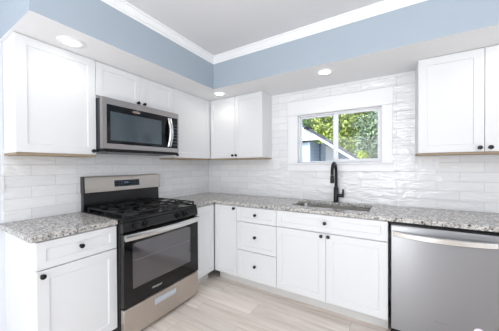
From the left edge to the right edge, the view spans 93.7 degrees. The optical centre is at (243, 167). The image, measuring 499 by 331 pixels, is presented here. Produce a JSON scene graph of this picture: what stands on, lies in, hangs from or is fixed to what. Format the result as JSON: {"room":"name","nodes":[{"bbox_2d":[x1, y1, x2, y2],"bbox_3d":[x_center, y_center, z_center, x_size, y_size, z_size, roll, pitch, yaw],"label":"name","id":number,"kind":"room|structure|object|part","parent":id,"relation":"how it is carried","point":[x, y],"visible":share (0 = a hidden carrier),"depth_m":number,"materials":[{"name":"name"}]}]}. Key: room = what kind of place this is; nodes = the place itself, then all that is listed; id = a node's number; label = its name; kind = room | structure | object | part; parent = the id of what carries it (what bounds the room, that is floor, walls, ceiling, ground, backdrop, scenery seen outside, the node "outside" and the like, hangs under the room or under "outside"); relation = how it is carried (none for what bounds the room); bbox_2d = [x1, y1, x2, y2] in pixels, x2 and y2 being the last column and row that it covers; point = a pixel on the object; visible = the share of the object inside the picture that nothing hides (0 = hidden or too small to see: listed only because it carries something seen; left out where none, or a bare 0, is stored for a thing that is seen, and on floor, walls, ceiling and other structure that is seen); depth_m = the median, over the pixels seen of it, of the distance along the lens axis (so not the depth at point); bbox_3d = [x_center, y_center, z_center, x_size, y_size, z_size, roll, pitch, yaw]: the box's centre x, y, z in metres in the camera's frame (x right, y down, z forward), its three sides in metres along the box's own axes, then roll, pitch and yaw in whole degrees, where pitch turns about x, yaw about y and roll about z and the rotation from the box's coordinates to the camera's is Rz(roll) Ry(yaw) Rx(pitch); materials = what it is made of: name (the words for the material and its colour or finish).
{"room":"kitchen","nodes":[
{"label":"kitchen","id":0,"kind":"room"},
{"bbox_2d":[0,42,148,330],"bbox_3d":[-2.028,0.049,1.153,0.150,2.488,5.450,0,1,32],"label":"wall","id":1,"kind":"structure","parent":0,"point":[2,233],"depth_m":1.60,"materials":[{"name":"paint"}]},
{"bbox_2d":[0,177,3,192],"bbox_3d":[-1.663,0.115,1.574,0.007,0.110,0.072,0,1,32],"label":"wall outlet","id":2,"kind":"object","parent":1,"relation":"attached to","point":[1,178],"visible":1,"depth_m":1.59,"materials":[{"name":"white plastic"}]},
{"bbox_2d":[3,32,95,156],"bbox_3d":[-1.407,-0.474,1.734,0.270,0.775,0.480,0,1,32],"label":"upper cabinet","id":3,"kind":"object","parent":1,"relation":"attached to","point":[49,91],"visible":1,"depth_m":1.62,"materials":[{"name":"white paint"}]},
{"bbox_3d":[-1.421,-0.094,1.747,0.234,0.015,0.480,0,1,32],"label":"panel","id":4,"kind":"part","parent":3,"relation":"part of","materials":[{"name":"brown wood"}]},
{"bbox_2d":[2,150,208,222],"bbox_3d":[-1.086,0.119,2.514,0.008,0.500,2.146,0,1,32],"label":"backsplash","id":5,"kind":"structure","parent":1,"relation":"attached to","point":[34,186],"depth_m":1.93,"materials":[{"name":"white tile"}]},
{"bbox_2d":[95,61,172,112],"bbox_3d":[-1.075,-0.721,2.274,0.277,0.295,0.791,0,1,32],"label":"upper cabinet","id":6,"kind":"object","parent":1,"relation":"attached to","point":[111,82],"visible":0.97,"depth_m":2.14,"materials":[{"name":"white paint"}]},
{"bbox_3d":[-1.096,-0.725,2.054,0.019,0.274,0.392,0,1,32],"label":"door","id":7,"kind":"part","parent":6,"relation":"part of","materials":[{"name":"white paint"}]},
{"bbox_2d":[96,96,178,155],"bbox_3d":[-1.026,-0.350,2.243,0.380,0.436,0.779,0,1,32],"label":"microwave","id":8,"kind":"object","parent":6,"relation":"attached to","point":[122,127],"visible":0.94,"depth_m":2.07,"materials":[{"name":"metal"}]},
{"bbox_3d":[-0.908,-0.358,2.180,0.014,0.316,0.733,0,1,32],"label":"door glass","id":9,"kind":"part","parent":8,"relation":"part of","materials":[{"name":"black glass"}]},
{"bbox_3d":[-0.745,-0.361,2.381,0.050,0.288,0.042,0,1,32],"label":"door handle","id":10,"kind":"part","parent":8,"relation":"part of","materials":[{"name":"metal"}]},
{"bbox_3d":[-0.887,-0.730,2.390,0.019,0.274,0.393,0,1,32],"label":"door","id":11,"kind":"part","parent":6,"relation":"part of","materials":[{"name":"white paint"}]},
{"bbox_2d":[159,88,209,159],"bbox_3d":[-0.698,-0.488,2.872,0.270,0.775,0.615,0,1,32],"label":"upper cabinet","id":12,"kind":"object","parent":1,"relation":"attached to","point":[193,112],"visible":0.68,"depth_m":2.80,"materials":[{"name":"white paint"}]},
{"bbox_3d":[-0.711,-0.108,2.885,0.234,0.015,0.615,0,1,32],"label":"panel","id":13,"kind":"part","parent":12,"relation":"part of","materials":[{"name":"brown wood"}]},
{"bbox_2d":[101,0,426,64],"bbox_3d":[0.662,-1.176,1.025,4.550,0.066,1.621,0,1,32],"label":"trim","id":14,"kind":"structure","parent":1,"relation":"attached to","point":[385,6],"depth_m":1.96,"materials":[{"name":"white paint"}]},
{"bbox_2d":[125,0,383,55],"bbox_3d":[-0.041,-1.245,-0.102,4.850,0.100,5.750,0,1,32],"label":"ceiling","id":15,"kind":"structure","parent":0,"point":[217,27],"depth_m":1.87,"materials":[{"name":"paint"}]},
{"bbox_2d":[141,255,390,330],"bbox_3d":[-0.027,1.333,-0.079,4.850,0.080,5.750,0,1,32],"label":"floor","id":16,"kind":"structure","parent":0,"point":[220,303],"depth_m":2.04,"materials":[{"name":"brown wood"}]},
{"bbox_2d":[5,225,116,330],"bbox_3d":[-1.274,0.848,1.652,0.601,0.872,0.458,0,1,32],"label":"base cabinet","id":17,"kind":"object","parent":16,"relation":"on","point":[68,282],"visible":1,"depth_m":1.48,"materials":[{"name":"white paint"}]},
{"bbox_3d":[-1.140,0.618,1.327,0.030,0.030,0.030,0,1,32],"label":"knob","id":18,"kind":"part","parent":17,"relation":"part of","materials":[{"name":"black metal"}]},
{"bbox_2d":[0,212,117,242],"bbox_3d":[-1.290,0.395,1.639,0.588,0.033,0.489,0,1,32],"label":"countertop","id":19,"kind":"structure","parent":17,"relation":"on","point":[50,227],"depth_m":1.54,"materials":[{"name":"stone"}]},
{"bbox_3d":[-1.054,0.502,1.511,0.019,0.160,0.455,0,1,32],"label":"drawer","id":20,"kind":"part","parent":17,"relation":"part of","materials":[{"name":"white paint"}]},
{"bbox_3d":[-1.052,0.877,1.514,0.019,0.578,0.455,0,1,32],"label":"door","id":21,"kind":"part","parent":17,"relation":"part of","materials":[{"name":"white paint"}]},
{"bbox_2d":[80,174,199,330],"bbox_3d":[-0.901,0.675,2.144,0.691,1.206,0.766,0,1,32],"label":"gas range","id":22,"kind":"object","parent":16,"relation":"on","point":[157,239],"visible":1,"depth_m":1.98,"materials":[{"name":"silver metal"}]},
{"bbox_3d":[-0.795,0.431,1.749,0.033,0.048,0.048,0,1,32],"label":"control knob","id":23,"kind":"part","parent":22,"relation":"part of","materials":[{"name":"black plastic"}]},
{"bbox_2d":[82,200,196,223],"bbox_3d":[-0.933,0.381,2.160,0.616,0.031,0.766,0,1,32],"label":"cooktop","id":24,"kind":"object","parent":22,"relation":"in","point":[150,215],"depth_m":1.98,"materials":[{"name":"black metal"}]},
{"bbox_3d":[-0.750,0.430,1.821,0.033,0.048,0.048,0,1,32],"label":"control knob","id":25,"kind":"part","parent":22,"relation":"part of","materials":[{"name":"black plastic"}]},
{"bbox_3d":[-0.674,0.746,2.003,0.043,0.539,0.762,0,1,32],"label":"oven door","id":26,"kind":"part","parent":22,"relation":"part of","materials":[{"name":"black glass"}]},
{"bbox_3d":[-0.677,0.435,2.002,0.041,0.076,0.766,0,1,32],"label":"control panel","id":27,"kind":"part","parent":22,"relation":"part of","materials":[{"name":"black metal"}]},
{"bbox_3d":[-0.674,1.135,2.008,0.038,0.218,0.762,0,1,32],"label":"storage drawer","id":28,"kind":"part","parent":22,"relation":"part of","materials":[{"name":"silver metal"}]},
{"bbox_3d":[-0.633,0.501,1.975,0.056,0.046,0.754,0,1,32],"label":"door handle","id":29,"kind":"part","parent":22,"relation":"part of","materials":[{"name":"metal"}]},
{"bbox_3d":[-0.662,1.086,1.986,0.004,0.048,0.218,0,1,32],"label":"drawer pull","id":30,"kind":"part","parent":22,"relation":"part of","materials":[{"name":"metal"}]},
{"bbox_2d":[196,204,213,283],"bbox_3d":[-0.667,0.836,2.654,0.570,0.872,0.332,0,1,32],"label":"base cabinet","id":31,"kind":"object","parent":16,"relation":"on","point":[206,212],"visible":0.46,"depth_m":2.54,"materials":[{"name":"white paint"}]},
{"bbox_2d":[215,203,241,282],"bbox_3d":[-0.061,0.832,2.793,0.301,0.872,0.601,0,1,32],"label":"base cabinet","id":32,"kind":"object","parent":16,"relation":"on","point":[225,215],"visible":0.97,"depth_m":2.57,"materials":[{"name":"white paint"}]},
{"bbox_2d":[237,206,280,294],"bbox_3d":[0.260,0.832,2.592,0.454,0.872,0.601,0,1,32],"label":"base cabinet","id":33,"kind":"object","parent":16,"relation":"on","point":[256,227],"visible":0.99,"depth_m":2.36,"materials":[{"name":"white paint"}]},
{"bbox_3d":[0.120,0.484,2.368,0.451,0.152,0.019,0,1,32],"label":"drawer","id":34,"kind":"part","parent":33,"relation":"part of","materials":[{"name":"white paint"}]},
{"bbox_3d":[0.123,1.008,2.373,0.451,0.289,0.019,0,1,32],"label":"drawer","id":35,"kind":"part","parent":33,"relation":"part of","materials":[{"name":"white paint"}]},
{"bbox_3d":[0.121,0.712,2.370,0.451,0.291,0.019,0,1,32],"label":"drawer","id":36,"kind":"part","parent":33,"relation":"part of","materials":[{"name":"white paint"}]},
{"bbox_2d":[276,210,387,328],"bbox_3d":[0.840,0.832,2.231,0.912,0.872,0.601,0,1,32],"label":"base cabinet","id":37,"kind":"object","parent":16,"relation":"on","point":[338,264],"visible":0.99,"depth_m":1.97,"materials":[{"name":"white paint"}]},
{"bbox_3d":[0.510,0.858,2.130,0.454,0.588,0.019,0,1,32],"label":"door","id":38,"kind":"part","parent":37,"relation":"part of","materials":[{"name":"white paint"}]},
{"bbox_2d":[162,192,498,231],"bbox_3d":[0.707,0.380,2.128,3.460,0.033,0.907,0,1,32],"label":"countertop","id":39,"kind":"structure","parent":37,"relation":"on","point":[481,221],"depth_m":1.98,"materials":[{"name":"stone"}]},
{"bbox_2d":[297,203,369,211],"bbox_3d":[0.845,0.481,2.267,0.717,0.170,0.400,0,1,32],"label":"sink","id":40,"kind":"object","parent":39,"relation":"in","point":[302,204],"visible":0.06,"depth_m":2.41,"materials":[{"name":"silver metal"}]},
{"bbox_2d":[330,162,343,202],"bbox_3d":[0.932,0.148,2.347,0.104,0.422,0.238,0,1,32],"label":"kitchen faucet","id":41,"kind":"object","parent":39,"relation":"on","point":[334,172],"visible":1,"depth_m":2.42,"materials":[{"name":"black metal"}]},
{"bbox_3d":[0.908,0.069,2.356,0.031,0.264,0.223,0,1,32],"label":"spout","id":42,"kind":"part","parent":41,"relation":"part of","materials":[{"name":"black metal"}]},
{"bbox_3d":[0.852,0.481,2.248,0.912,0.172,0.551,0,1,32],"label":"rail","id":43,"kind":"part","parent":37,"relation":"part of","materials":[{"name":"white paint"}]},
{"bbox_3d":[0.701,0.480,2.006,0.909,0.152,0.019,0,1,32],"label":"drawer","id":44,"kind":"part","parent":37,"relation":"part of","materials":[{"name":"white paint"}]},
{"bbox_3d":[0.896,0.858,1.889,0.452,0.588,0.019,0,1,32],"label":"door","id":45,"kind":"part","parent":37,"relation":"part of","materials":[{"name":"white paint"}]},
{"bbox_2d":[391,221,498,330],"bbox_3d":[1.477,0.833,1.796,0.593,0.870,0.636,0,1,32],"label":"dishwasher","id":46,"kind":"object","parent":16,"relation":"on","point":[443,278],"visible":1,"depth_m":1.57,"materials":[{"name":"silver metal"}]},
{"bbox_3d":[1.308,0.481,1.553,0.541,0.044,0.052,0,1,32],"label":"door handle","id":47,"kind":"part","parent":46,"relation":"part of","materials":[{"name":"metal"}]},
{"bbox_2d":[209,71,498,299],"bbox_3d":[1.448,0.020,2.286,4.850,2.488,0.150,0,1,32],"label":"wall","id":48,"kind":"structure","parent":0,"point":[460,182],"depth_m":2.25,"materials":[{"name":"white tile"}]},
{"bbox_2d":[210,91,271,159],"bbox_3d":[-0.060,-0.493,2.966,0.770,0.775,0.278,0,1,32],"label":"upper cabinet","id":49,"kind":"object","parent":48,"relation":"attached to","point":[241,125],"visible":1,"depth_m":2.84,"materials":[{"name":"white paint"}]},
{"bbox_3d":[-0.274,-0.499,2.982,0.386,0.756,0.019,0,1,32],"label":"door","id":50,"kind":"part","parent":49,"relation":"part of","materials":[{"name":"white paint"}]},
{"bbox_3d":[-0.049,-0.113,2.985,0.770,0.015,0.242,0,1,32],"label":"panel","id":51,"kind":"part","parent":49,"relation":"part of","materials":[{"name":"brown wood"}]},
{"bbox_3d":[0.052,-0.499,2.779,0.377,0.756,0.019,0,1,32],"label":"door","id":52,"kind":"part","parent":49,"relation":"part of","materials":[{"name":"white paint"}]},
{"bbox_2d":[0,0,498,100],"bbox_3d":[0.831,-1.042,1.297,4.550,0.340,2.158,0,1,32],"label":"soffit","id":53,"kind":"object","parent":48,"relation":"attached to","point":[392,42],"depth_m":1.81,"materials":[{"name":"blue paint"}]},
{"bbox_2d":[56,35,86,48],"bbox_3d":[-1.185,-0.860,1.607,0.172,0.006,0.172,0,1,32],"label":"recessed light","id":54,"kind":"object","parent":53,"relation":"in","point":[69,41],"visible":1,"depth_m":1.60,"materials":[{"name":"white paint"}]},
{"bbox_2d":[212,91,226,95],"bbox_3d":[-0.290,-0.875,2.769,0.172,0.006,0.172,0,1,32],"label":"recessed light","id":55,"kind":"object","parent":53,"relation":"in","point":[218,93],"visible":1,"depth_m":2.76,"materials":[{"name":"white paint"}]},
{"bbox_2d":[315,68,334,75],"bbox_3d":[0.740,-0.875,2.139,0.172,0.006,0.172,0,1,32],"label":"recessed light","id":56,"kind":"object","parent":53,"relation":"in","point":[325,71],"visible":1,"depth_m":2.13,"materials":[{"name":"white paint"}]},
{"bbox_2d":[274,159,278,167],"bbox_3d":[0.394,-0.048,2.849,0.072,0.110,0.007,0,1,32],"label":"wall outlet","id":57,"kind":"object","parent":48,"relation":"attached to","point":[276,161],"visible":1,"depth_m":2.85,"materials":[{"name":"white plastic"}]},
{"bbox_2d":[287,86,393,171],"bbox_3d":[0.990,-0.366,2.530,1.061,0.802,0.161,0,1,32],"label":"window","id":58,"kind":"structure","parent":48,"relation":"in","point":[384,162],"depth_m":2.44,"materials":[{"name":"white paint"}]},
{"bbox_3d":[0.569,-0.329,2.731,0.114,0.548,0.016,0,1,32],"label":"casing","id":59,"kind":"part","parent":58,"relation":"part of","materials":[{"name":"white paint"}]},
{"bbox_3d":[0.845,-0.327,2.672,0.386,0.527,0.026,0,1,32],"label":"sash","id":60,"kind":"part","parent":58,"relation":"part of","materials":[{"name":"plastic"}]},
{"bbox_3d":[0.975,-0.046,2.505,1.061,0.016,0.096,0,1,32],"label":"sill","id":61,"kind":"part","parent":58,"relation":"part of","materials":[{"name":"white paint"}]},
{"bbox_3d":[1.022,-0.329,2.555,0.834,0.548,0.085,0,1,32],"label":"frame","id":62,"kind":"part","parent":58,"relation":"part of","materials":[{"name":"plastic"}]},
{"bbox_3d":[1.169,-0.327,2.435,0.434,0.527,0.026,0,1,32],"label":"sash","id":63,"kind":"part","parent":58,"relation":"part of","materials":[{"name":"plastic"}]},
{"bbox_3d":[1.367,-0.329,2.233,0.087,0.548,0.016,0,1,32],"label":"casing","id":64,"kind":"part","parent":58,"relation":"part of","materials":[{"name":"white paint"}]},
{"bbox_2d":[415,45,498,155],"bbox_3d":[1.814,-0.492,1.798,0.784,0.775,0.278,0,1,32],"label":"upper cabinet","id":65,"kind":"object","parent":48,"relation":"attached to","point":[457,94],"visible":1,"depth_m":1.79,"materials":[{"name":"white paint"}]},
{"bbox_3d":[1.825,-0.113,1.816,0.784,0.015,0.242,0,1,32],"label":"panel","id":66,"kind":"part","parent":65,"relation":"part of","materials":[{"name":"brown wood"}]},
{"bbox_3d":[1.928,-0.499,1.610,0.389,0.756,0.019,0,1,32],"label":"door","id":67,"kind":"part","parent":65,"relation":"part of","materials":[{"name":"white paint"}]},
{"label":"outside","id":68,"kind":"structure","parent":0,"visible":0},
{"bbox_3d":[8.378,1.656,15.810,30.000,0.100,29.600,0,1,32],"label":"ground","id":69,"kind":"structure","parent":68,"visible":0},
{"bbox_2d":[302,118,318,142],"bbox_3d":[2.581,-1.142,15.059,4.313,5.587,3.749,0,1,32],"label":"leafy tree","id":70,"kind":"object","parent":69,"relation":"on","point":[305,122],"visible":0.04,"depth_m":14.33,"materials":[{"name":"green plant"}]},
{"bbox_2d":[302,124,360,162],"bbox_3d":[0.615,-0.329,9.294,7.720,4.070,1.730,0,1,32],"label":"house","id":71,"kind":"structure","parent":69,"relation":"on","point":[312,151],"depth_m":7.75,"materials":[{"name":"blue-grey painted siding"},{"name":"white painted trim"},{"name":"grey shingle"}]},
{"bbox_3d":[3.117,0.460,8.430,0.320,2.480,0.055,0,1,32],"label":"entry door","id":72,"kind":"part","parent":71,"relation":"part of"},
{"bbox_2d":[307,111,377,157],"bbox_3d":[8.288,-2.785,19.277,6.626,8.731,6.834,0,1,-10],"label":"leafy tree","id":73,"kind":"object","parent":69,"relation":"on","point":[323,126],"visible":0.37,"depth_m":17.69,"materials":[{"name":"green plant"}]},
{"bbox_2d":[357,151,368,158],"bbox_3d":[4.338,0.543,8.541,0.714,2.341,0.720,0,1,32],"label":"shrub","id":74,"kind":"object","parent":69,"relation":"on","point":[361,154],"visible":0.13,"depth_m":8.44,"materials":[{"name":"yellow plant"}]},
{"bbox_2d":[351,110,377,157],"bbox_3d":[8.203,-1.192,12.466,4.702,5.673,4.404,0,1,32],"label":"leafy tree","id":75,"kind":"object","parent":69,"relation":"on","point":[372,134],"visible":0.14,"depth_m":12.15,"materials":[{"name":"green plant"}]}
]}

